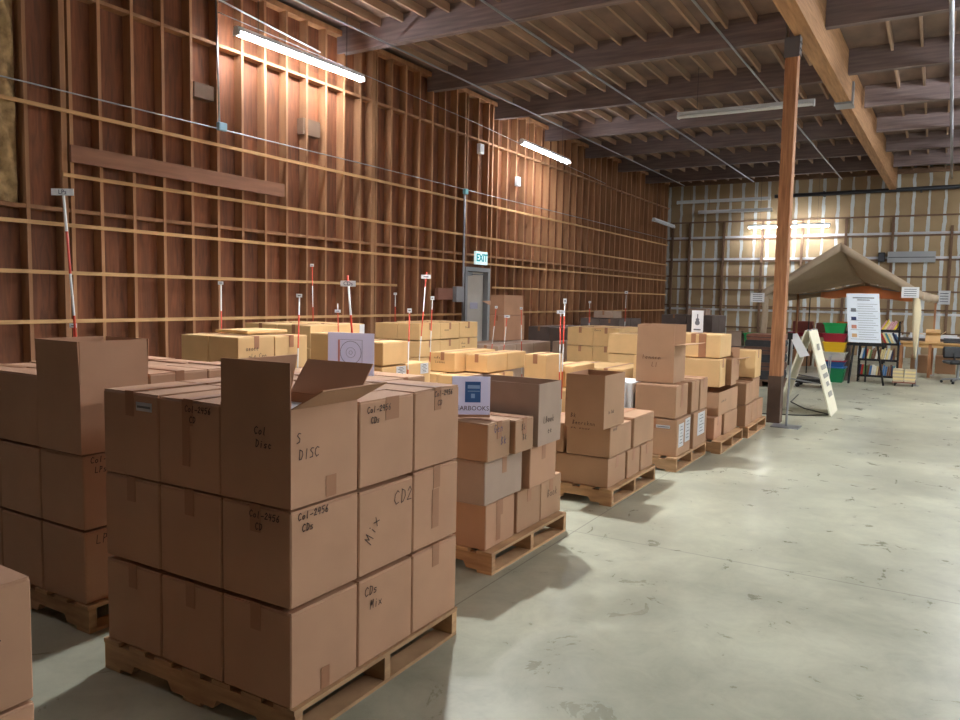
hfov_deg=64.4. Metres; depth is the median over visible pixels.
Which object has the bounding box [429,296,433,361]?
marker pole
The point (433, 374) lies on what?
carton
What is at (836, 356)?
storage bin
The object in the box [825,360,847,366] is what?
storage bin
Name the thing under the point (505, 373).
carton
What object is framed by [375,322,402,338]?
carton
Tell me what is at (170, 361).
carton
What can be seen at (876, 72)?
ceiling
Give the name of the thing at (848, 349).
storage bin
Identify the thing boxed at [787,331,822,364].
table
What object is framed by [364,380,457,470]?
carton
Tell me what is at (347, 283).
marker pole
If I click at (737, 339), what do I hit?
carton
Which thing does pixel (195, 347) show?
carton
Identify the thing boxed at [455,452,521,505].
carton
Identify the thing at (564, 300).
marker pole
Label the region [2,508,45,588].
carton
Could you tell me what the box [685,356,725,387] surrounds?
carton
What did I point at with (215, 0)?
conduit
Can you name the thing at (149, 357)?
carton
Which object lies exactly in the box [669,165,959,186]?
trim
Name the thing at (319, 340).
carton
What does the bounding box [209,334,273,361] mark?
carton
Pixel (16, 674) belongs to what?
carton
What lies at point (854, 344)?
easel
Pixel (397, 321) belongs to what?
carton
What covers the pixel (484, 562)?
wooden pallet
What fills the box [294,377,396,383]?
carton
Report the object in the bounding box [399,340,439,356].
carton
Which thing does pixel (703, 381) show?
carton
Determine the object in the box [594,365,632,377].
carton
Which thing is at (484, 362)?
carton
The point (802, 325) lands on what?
carton
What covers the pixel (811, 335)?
sign
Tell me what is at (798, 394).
cable
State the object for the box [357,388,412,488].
carton
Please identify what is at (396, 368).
carton
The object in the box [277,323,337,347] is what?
carton
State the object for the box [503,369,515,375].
carton
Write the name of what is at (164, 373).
carton
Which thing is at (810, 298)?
pole
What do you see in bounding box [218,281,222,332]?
marker pole
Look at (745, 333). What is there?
storage bin
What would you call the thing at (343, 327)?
carton
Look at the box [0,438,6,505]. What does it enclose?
carton
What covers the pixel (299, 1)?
conduit
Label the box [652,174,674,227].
strip light
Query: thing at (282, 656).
carton
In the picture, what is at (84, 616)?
wooden pallet
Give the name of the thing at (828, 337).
storage bin
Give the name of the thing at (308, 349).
carton
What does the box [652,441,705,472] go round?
wooden pallet
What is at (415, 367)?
carton
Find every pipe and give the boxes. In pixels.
[774,184,959,197]
[949,0,954,178]
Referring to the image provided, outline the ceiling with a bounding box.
[210,0,959,189]
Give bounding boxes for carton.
[0,363,35,369]
[0,366,38,445]
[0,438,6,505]
[0,440,42,517]
[0,506,5,565]
[0,562,32,711]
[0,700,33,719]
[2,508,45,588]
[34,336,148,455]
[41,448,108,530]
[43,520,112,604]
[104,381,220,480]
[106,471,163,568]
[108,555,166,656]
[148,356,174,359]
[148,359,203,365]
[148,365,206,383]
[159,390,220,494]
[161,483,225,587]
[162,572,228,680]
[168,361,220,377]
[180,377,220,385]
[182,333,240,361]
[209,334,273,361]
[215,328,286,333]
[220,354,386,509]
[223,491,356,608]
[224,582,356,708]
[245,322,301,333]
[253,333,306,367]
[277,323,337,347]
[279,321,326,322]
[293,370,300,380]
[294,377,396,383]
[307,348,310,358]
[309,322,364,332]
[311,332,350,359]
[351,556,410,666]
[353,475,411,577]
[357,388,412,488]
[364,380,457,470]
[368,371,424,381]
[374,339,407,365]
[374,364,406,373]
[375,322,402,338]
[397,321,436,321]
[397,322,439,340]
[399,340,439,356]
[403,360,429,381]
[404,459,456,551]
[406,534,455,633]
[407,357,430,367]
[428,322,458,338]
[430,348,494,371]
[430,370,452,382]
[435,339,458,350]
[437,372,492,383]
[438,321,477,337]
[450,337,476,348]
[453,493,513,550]
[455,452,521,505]
[457,417,509,461]
[461,371,512,375]
[466,352,506,372]
[471,374,561,446]
[477,341,502,342]
[477,343,515,350]
[483,295,522,314]
[489,315,524,340]
[490,411,532,453]
[491,350,525,369]
[497,341,532,353]
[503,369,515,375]
[510,340,549,352]
[513,484,539,533]
[516,367,523,376]
[521,441,555,488]
[524,352,561,379]
[528,325,562,340]
[539,471,560,520]
[549,326,567,348]
[552,340,568,358]
[555,451,625,487]
[556,412,566,451]
[561,361,593,386]
[561,388,565,411]
[565,369,624,429]
[566,420,630,457]
[567,326,594,345]
[567,345,592,361]
[580,361,609,364]
[581,317,606,325]
[587,325,610,326]
[592,346,607,361]
[593,327,629,346]
[594,311,621,317]
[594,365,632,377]
[600,318,629,325]
[605,362,633,366]
[608,333,636,353]
[608,353,635,362]
[611,326,637,331]
[622,318,640,326]
[624,408,653,447]
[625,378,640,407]
[625,445,639,478]
[633,354,636,378]
[635,381,687,418]
[636,323,701,383]
[639,440,652,470]
[651,414,690,456]
[661,314,686,323]
[681,379,698,412]
[684,375,707,409]
[685,332,731,357]
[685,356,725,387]
[686,315,718,332]
[687,408,706,448]
[688,308,710,314]
[705,385,737,415]
[706,415,721,439]
[716,315,725,332]
[721,408,736,434]
[723,357,736,385]
[726,330,743,345]
[727,347,748,379]
[734,380,752,404]
[736,403,751,425]
[739,348,761,377]
[739,376,759,400]
[750,400,757,421]
[755,397,762,417]
[792,321,813,331]
[792,349,812,365]
[816,323,824,332]
[910,354,927,372]
[920,329,944,342]
[934,355,955,374]
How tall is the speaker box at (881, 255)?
0.280 m
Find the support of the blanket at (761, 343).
on the blanket at (765, 350)
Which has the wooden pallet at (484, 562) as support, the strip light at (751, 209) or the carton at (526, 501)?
the carton at (526, 501)
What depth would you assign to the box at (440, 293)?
14.33 m
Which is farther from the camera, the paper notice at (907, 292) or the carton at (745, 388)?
the paper notice at (907, 292)
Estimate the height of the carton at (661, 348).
0.547 m
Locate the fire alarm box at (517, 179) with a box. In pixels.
[515,176,520,186]
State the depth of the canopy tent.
16.56 m
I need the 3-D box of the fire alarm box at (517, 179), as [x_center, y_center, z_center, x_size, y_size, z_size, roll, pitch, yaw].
[0.827,-3.893,16.628,0.084,0.200,0.140,4,6,31]
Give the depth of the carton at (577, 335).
13.19 m
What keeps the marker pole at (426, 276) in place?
on the floor
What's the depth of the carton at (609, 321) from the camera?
18.43 m
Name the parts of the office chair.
seat, backrest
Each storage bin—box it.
[743,332,751,341]
[822,332,847,341]
[822,341,846,351]
[823,323,847,333]
[823,351,847,360]
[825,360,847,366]
[827,366,846,382]
[844,331,851,380]
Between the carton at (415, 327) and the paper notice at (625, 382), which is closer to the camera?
the paper notice at (625, 382)
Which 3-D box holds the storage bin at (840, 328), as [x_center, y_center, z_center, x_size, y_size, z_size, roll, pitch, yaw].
[7.203,-0.646,15.434,0.440,0.204,0.370,4,6,31]
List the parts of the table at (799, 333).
leg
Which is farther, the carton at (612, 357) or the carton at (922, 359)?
the carton at (922, 359)
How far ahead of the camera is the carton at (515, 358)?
9.84 m
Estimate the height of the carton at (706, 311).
0.176 m
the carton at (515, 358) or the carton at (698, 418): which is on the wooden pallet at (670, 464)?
the carton at (698, 418)
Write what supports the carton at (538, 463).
on the carton at (526, 501)
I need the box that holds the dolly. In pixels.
[892,380,915,386]
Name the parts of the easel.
leg, leg, leg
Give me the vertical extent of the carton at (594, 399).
0.402 m
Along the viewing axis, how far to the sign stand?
9.64 m
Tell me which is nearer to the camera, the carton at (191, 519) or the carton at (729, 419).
the carton at (191, 519)
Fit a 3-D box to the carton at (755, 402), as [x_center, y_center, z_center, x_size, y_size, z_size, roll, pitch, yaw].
[3.166,0.608,9.451,0.467,0.246,0.334,4,5,30]
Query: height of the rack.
1.250 m
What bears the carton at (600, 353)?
on the carton
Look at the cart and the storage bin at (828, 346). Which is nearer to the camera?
the cart
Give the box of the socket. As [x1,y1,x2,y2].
[233,30,240,35]
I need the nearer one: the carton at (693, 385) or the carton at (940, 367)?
the carton at (693, 385)
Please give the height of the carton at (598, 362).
0.310 m
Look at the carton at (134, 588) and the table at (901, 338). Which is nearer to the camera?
the carton at (134, 588)
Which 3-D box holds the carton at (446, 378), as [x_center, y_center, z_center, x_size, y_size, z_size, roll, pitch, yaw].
[-0.174,0.294,9.176,0.497,0.250,0.494,4,6,30]
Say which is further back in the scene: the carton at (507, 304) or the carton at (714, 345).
the carton at (507, 304)
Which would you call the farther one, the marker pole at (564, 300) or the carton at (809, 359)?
the carton at (809, 359)
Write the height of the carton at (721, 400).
0.248 m
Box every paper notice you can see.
[624,382,626,407]
[751,293,764,301]
[901,287,919,297]
[938,291,950,304]
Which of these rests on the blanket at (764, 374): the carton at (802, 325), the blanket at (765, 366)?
the blanket at (765, 366)
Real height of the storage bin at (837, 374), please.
0.310 m
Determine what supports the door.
in the wall at (162, 210)
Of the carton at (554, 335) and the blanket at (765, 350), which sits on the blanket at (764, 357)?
the blanket at (765, 350)
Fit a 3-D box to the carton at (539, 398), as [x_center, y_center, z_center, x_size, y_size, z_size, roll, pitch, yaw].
[0.186,0.314,4.937,0.597,0.385,0.327,4,6,31]
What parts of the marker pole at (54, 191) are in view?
rod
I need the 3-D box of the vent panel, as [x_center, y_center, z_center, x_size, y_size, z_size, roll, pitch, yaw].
[12.749,-3.045,22.523,1.240,0.320,0.109,4,6,31]
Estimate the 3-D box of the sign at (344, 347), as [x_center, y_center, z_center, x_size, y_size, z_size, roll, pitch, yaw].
[-0.920,-0.043,5.429,0.360,0.300,0.008,3,5,17]
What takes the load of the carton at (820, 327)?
on the table at (799, 333)
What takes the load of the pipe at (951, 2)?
attached to the ceiling
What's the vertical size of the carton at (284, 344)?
0.278 m
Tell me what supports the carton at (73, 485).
on the carton at (75, 560)
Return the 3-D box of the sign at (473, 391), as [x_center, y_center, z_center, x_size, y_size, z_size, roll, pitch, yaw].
[-0.052,0.212,4.386,0.220,0.236,0.015,1,5,-1]
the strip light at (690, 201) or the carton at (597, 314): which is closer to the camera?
the carton at (597, 314)
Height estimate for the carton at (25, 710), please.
0.346 m
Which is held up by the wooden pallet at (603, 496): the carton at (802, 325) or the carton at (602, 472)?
the carton at (602, 472)
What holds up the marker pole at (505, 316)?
on the floor
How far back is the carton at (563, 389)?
8.06 m
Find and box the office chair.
[940,346,959,383]
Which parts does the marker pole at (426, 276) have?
rod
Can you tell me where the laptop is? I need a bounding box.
[943,338,959,343]
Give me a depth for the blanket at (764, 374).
14.34 m
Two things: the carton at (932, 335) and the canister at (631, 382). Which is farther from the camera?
the carton at (932, 335)
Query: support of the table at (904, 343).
on the floor
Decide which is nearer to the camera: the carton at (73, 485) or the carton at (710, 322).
the carton at (73, 485)
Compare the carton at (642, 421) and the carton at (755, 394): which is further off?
the carton at (755, 394)
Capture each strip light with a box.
[233,25,364,82]
[519,131,570,163]
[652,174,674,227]
[677,70,814,119]
[677,187,770,204]
[698,180,771,213]
[748,182,829,228]
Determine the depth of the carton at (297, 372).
3.74 m
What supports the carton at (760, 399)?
on the wooden pallet at (756, 425)
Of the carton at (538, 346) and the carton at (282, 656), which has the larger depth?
the carton at (538, 346)
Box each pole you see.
[51,188,76,336]
[69,323,76,336]
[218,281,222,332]
[296,294,301,367]
[310,264,313,320]
[335,303,340,331]
[340,275,355,332]
[407,308,411,373]
[419,272,430,360]
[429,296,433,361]
[491,306,497,348]
[503,315,509,349]
[520,307,522,376]
[557,310,564,379]
[561,298,566,409]
[806,298,810,372]
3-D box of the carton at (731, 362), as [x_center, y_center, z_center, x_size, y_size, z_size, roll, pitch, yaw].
[2.634,0.112,8.783,0.577,0.308,0.264,4,6,31]
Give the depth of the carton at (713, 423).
8.03 m
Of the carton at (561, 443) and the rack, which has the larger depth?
the rack
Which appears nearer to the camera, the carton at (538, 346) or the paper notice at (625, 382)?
the paper notice at (625, 382)
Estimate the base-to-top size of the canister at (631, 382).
0.308 m
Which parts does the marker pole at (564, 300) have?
rod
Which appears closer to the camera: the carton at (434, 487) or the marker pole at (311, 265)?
the carton at (434, 487)
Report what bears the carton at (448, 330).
on the carton at (445, 344)
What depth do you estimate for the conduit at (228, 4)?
10.36 m
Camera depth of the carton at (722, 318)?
21.69 m
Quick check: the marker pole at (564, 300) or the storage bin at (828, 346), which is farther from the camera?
the storage bin at (828, 346)
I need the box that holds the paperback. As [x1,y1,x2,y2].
[893,368,903,370]
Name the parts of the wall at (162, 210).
plate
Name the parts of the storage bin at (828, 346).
lid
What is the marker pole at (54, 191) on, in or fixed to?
on the floor
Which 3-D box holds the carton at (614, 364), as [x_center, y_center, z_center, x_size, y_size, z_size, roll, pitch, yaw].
[1.959,0.214,10.228,0.474,0.318,0.497,4,6,30]
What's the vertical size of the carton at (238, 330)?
0.028 m
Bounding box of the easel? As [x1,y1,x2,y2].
[847,342,883,385]
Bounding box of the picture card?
[691,310,703,332]
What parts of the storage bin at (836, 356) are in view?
lid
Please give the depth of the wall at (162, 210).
10.52 m
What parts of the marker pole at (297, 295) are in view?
rod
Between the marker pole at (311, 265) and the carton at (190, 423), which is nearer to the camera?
the carton at (190, 423)
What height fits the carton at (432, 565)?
0.352 m
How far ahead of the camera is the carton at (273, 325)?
8.98 m
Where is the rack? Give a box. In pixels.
[856,321,900,383]
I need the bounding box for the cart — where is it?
[795,355,831,387]
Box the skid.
[759,378,786,386]
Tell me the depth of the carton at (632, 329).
13.51 m
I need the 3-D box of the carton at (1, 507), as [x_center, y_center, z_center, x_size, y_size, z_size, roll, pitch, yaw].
[-2.480,0.892,4.089,0.357,0.346,0.344,4,6,31]
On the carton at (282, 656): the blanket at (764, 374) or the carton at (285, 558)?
the carton at (285, 558)
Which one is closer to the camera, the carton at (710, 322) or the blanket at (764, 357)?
the blanket at (764, 357)
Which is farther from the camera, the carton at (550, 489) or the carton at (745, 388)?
the carton at (745, 388)
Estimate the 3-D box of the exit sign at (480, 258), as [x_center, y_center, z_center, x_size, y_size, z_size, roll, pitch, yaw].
[0.019,-2.068,15.490,0.055,0.260,0.460,4,6,31]
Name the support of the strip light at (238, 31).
hanging from the ceiling
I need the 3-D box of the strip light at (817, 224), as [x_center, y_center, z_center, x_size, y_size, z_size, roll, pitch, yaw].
[9.630,-4.996,23.714,2.400,1.730,0.110,4,6,31]
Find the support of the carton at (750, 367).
on the carton
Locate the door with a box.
[464,267,489,340]
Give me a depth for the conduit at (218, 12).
12.37 m
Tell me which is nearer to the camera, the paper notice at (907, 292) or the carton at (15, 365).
the carton at (15, 365)
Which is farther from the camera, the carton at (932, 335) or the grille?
the grille
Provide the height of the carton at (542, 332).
0.478 m
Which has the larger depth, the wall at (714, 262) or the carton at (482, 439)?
the wall at (714, 262)
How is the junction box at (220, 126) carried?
attached to the wall at (162, 210)
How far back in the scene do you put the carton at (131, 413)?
3.04 m
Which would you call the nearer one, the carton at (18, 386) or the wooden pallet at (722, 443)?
the carton at (18, 386)
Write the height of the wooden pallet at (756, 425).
0.130 m
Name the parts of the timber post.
post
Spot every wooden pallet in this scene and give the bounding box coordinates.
[30,584,108,633]
[104,607,456,719]
[456,511,565,575]
[560,465,654,506]
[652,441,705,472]
[706,428,742,453]
[736,416,765,437]
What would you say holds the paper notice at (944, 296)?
attached to the wall at (714, 262)
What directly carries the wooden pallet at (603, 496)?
on the floor
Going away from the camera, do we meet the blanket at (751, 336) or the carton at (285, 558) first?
the carton at (285, 558)
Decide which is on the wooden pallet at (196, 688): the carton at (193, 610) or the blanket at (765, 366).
the carton at (193, 610)
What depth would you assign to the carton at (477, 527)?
4.42 m
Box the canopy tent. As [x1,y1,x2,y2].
[760,243,938,385]
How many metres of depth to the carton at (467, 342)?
11.82 m
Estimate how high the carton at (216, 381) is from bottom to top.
0.344 m
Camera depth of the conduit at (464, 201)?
14.95 m
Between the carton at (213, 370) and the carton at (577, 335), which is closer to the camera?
the carton at (213, 370)
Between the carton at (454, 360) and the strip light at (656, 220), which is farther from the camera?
the strip light at (656, 220)
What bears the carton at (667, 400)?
on the carton at (671, 437)
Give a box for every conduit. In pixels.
[215,0,219,121]
[218,12,603,182]
[219,0,320,52]
[295,0,684,185]
[461,194,465,320]
[480,0,753,181]
[691,0,842,179]
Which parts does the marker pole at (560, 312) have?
rod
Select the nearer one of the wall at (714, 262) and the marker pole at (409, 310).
the marker pole at (409, 310)
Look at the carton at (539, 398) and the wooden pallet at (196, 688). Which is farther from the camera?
the carton at (539, 398)
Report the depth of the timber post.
9.83 m
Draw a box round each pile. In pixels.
[909,332,925,337]
[940,335,958,338]
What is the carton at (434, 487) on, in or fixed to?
on the carton at (432, 565)
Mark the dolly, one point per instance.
(894, 382)
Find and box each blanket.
[744,346,787,354]
[745,340,787,346]
[746,333,787,340]
[759,370,786,379]
[761,354,787,362]
[761,362,786,370]
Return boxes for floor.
[30,352,959,719]
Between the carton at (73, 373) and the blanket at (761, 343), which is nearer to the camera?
the carton at (73, 373)
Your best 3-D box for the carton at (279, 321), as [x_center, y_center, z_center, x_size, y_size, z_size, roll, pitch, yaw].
[-2.209,-0.353,9.549,0.524,0.258,0.467,4,6,30]
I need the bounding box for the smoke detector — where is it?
[477,143,483,154]
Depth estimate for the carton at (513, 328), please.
14.09 m
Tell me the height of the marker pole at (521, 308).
1.420 m
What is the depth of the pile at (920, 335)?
19.75 m
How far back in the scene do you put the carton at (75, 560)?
3.56 m
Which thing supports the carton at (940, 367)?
on the floor
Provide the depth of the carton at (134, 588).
3.08 m
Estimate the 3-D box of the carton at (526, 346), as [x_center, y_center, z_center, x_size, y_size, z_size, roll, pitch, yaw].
[0.587,-0.135,13.624,0.494,0.358,0.647,4,5,30]
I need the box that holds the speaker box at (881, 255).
[878,252,884,261]
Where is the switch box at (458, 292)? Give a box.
[453,286,463,301]
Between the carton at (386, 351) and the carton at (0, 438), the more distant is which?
the carton at (386, 351)
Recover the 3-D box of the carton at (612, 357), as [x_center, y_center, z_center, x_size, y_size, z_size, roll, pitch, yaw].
[2.258,0.072,11.557,0.497,0.354,0.494,4,6,31]
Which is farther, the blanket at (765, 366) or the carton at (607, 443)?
the blanket at (765, 366)
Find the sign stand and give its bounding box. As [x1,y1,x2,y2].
[770,333,808,429]
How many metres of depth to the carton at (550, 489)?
5.08 m
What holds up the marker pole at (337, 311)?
on the floor
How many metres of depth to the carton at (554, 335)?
16.05 m
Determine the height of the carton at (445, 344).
0.230 m
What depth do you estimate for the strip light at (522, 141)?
16.15 m
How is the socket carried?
attached to the strip light at (238, 31)
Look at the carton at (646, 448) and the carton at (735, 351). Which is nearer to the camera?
the carton at (646, 448)
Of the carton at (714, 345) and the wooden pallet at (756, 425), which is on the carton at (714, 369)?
the carton at (714, 345)
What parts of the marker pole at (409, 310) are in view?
rod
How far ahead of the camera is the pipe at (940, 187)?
22.66 m
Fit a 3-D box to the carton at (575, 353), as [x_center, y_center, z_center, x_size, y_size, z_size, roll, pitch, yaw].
[1.864,-0.093,13.445,0.474,0.354,0.547,4,6,31]
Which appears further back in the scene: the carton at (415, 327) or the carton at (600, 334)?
the carton at (600, 334)
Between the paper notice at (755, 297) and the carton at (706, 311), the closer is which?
the paper notice at (755, 297)
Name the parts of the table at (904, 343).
leg, leg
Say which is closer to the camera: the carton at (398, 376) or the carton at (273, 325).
the carton at (398, 376)
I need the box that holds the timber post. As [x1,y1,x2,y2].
[766,23,802,422]
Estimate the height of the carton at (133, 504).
0.348 m
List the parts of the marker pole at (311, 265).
rod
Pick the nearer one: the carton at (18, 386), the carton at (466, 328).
the carton at (18, 386)
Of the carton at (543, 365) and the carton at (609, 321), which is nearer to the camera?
the carton at (543, 365)
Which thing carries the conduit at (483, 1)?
attached to the ceiling
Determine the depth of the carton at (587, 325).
13.97 m
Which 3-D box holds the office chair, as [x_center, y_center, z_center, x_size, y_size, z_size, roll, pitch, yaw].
[9.788,0.111,15.606,0.598,0.738,0.583,2,5,11]
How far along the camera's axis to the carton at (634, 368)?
8.81 m
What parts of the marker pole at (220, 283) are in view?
rod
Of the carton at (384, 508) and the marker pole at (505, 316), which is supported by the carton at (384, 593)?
the carton at (384, 508)
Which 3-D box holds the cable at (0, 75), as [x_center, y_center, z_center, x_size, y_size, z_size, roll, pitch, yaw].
[-2.031,-3.106,11.972,0.016,0.066,32.800,4,6,31]
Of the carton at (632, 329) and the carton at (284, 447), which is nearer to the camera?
the carton at (284, 447)
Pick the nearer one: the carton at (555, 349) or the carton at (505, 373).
the carton at (505, 373)
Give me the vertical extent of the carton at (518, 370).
0.286 m
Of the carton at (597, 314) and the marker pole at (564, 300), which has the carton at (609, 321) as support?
the carton at (597, 314)
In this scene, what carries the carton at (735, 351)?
on the carton at (745, 388)
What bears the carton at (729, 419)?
on the wooden pallet at (722, 443)
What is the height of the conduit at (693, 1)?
0.032 m
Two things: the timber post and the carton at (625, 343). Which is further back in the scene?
the carton at (625, 343)
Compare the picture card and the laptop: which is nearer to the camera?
the picture card
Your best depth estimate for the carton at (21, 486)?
3.72 m
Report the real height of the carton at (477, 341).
0.350 m
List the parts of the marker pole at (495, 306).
rod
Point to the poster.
(863, 310)
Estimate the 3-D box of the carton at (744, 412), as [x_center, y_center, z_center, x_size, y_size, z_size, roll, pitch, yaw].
[2.984,0.630,9.147,0.467,0.246,0.344,4,6,31]
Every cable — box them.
[0,75,664,238]
[762,394,828,415]
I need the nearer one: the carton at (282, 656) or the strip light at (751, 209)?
the carton at (282, 656)
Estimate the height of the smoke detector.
0.200 m
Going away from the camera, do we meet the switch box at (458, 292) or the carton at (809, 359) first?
the switch box at (458, 292)
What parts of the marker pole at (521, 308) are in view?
rod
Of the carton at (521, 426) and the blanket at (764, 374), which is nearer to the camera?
the carton at (521, 426)
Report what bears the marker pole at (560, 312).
on the floor
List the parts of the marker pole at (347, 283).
rod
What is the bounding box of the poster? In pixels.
[846,293,880,342]
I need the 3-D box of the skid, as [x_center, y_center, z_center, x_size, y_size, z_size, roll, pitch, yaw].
[5.431,0.411,14.644,0.900,0.130,0.700,4,6,31]
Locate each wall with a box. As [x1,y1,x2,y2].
[0,0,669,363]
[664,163,959,359]
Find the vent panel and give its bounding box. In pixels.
[887,251,935,262]
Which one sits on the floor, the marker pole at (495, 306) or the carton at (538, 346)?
the marker pole at (495, 306)
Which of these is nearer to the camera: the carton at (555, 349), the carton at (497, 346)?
the carton at (497, 346)
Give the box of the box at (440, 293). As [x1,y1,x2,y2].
[435,288,452,299]
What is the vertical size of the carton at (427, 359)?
0.268 m
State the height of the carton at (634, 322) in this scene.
0.564 m
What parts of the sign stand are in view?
plate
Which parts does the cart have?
handle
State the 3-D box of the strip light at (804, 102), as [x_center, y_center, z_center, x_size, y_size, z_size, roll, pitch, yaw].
[4.501,-4.647,12.972,2.250,0.850,0.110,4,5,30]
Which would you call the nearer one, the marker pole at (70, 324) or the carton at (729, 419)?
the marker pole at (70, 324)
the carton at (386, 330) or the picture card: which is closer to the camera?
the picture card
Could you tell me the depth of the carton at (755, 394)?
9.38 m
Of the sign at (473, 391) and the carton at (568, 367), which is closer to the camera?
the sign at (473, 391)
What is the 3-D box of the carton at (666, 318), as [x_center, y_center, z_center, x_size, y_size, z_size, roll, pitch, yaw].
[5.597,-0.970,21.570,0.694,0.644,0.797,4,6,31]
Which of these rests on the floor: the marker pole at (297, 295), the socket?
the marker pole at (297, 295)
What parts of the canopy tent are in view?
leg, roof panel, roof panel, leg, leg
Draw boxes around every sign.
[328,332,373,375]
[452,376,490,417]
[474,251,487,264]
[783,328,836,416]
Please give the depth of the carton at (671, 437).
7.13 m
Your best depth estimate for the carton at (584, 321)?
18.64 m
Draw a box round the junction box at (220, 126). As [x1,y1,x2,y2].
[216,122,226,131]
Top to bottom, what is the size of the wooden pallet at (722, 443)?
0.130 m
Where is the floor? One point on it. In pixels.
(811, 571)
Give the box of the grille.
[879,254,883,259]
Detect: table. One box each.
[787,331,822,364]
[881,336,943,363]
[898,340,959,377]
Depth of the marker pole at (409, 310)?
7.60 m
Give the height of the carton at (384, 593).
0.348 m
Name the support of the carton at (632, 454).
on the wooden pallet at (603, 496)
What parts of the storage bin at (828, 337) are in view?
lid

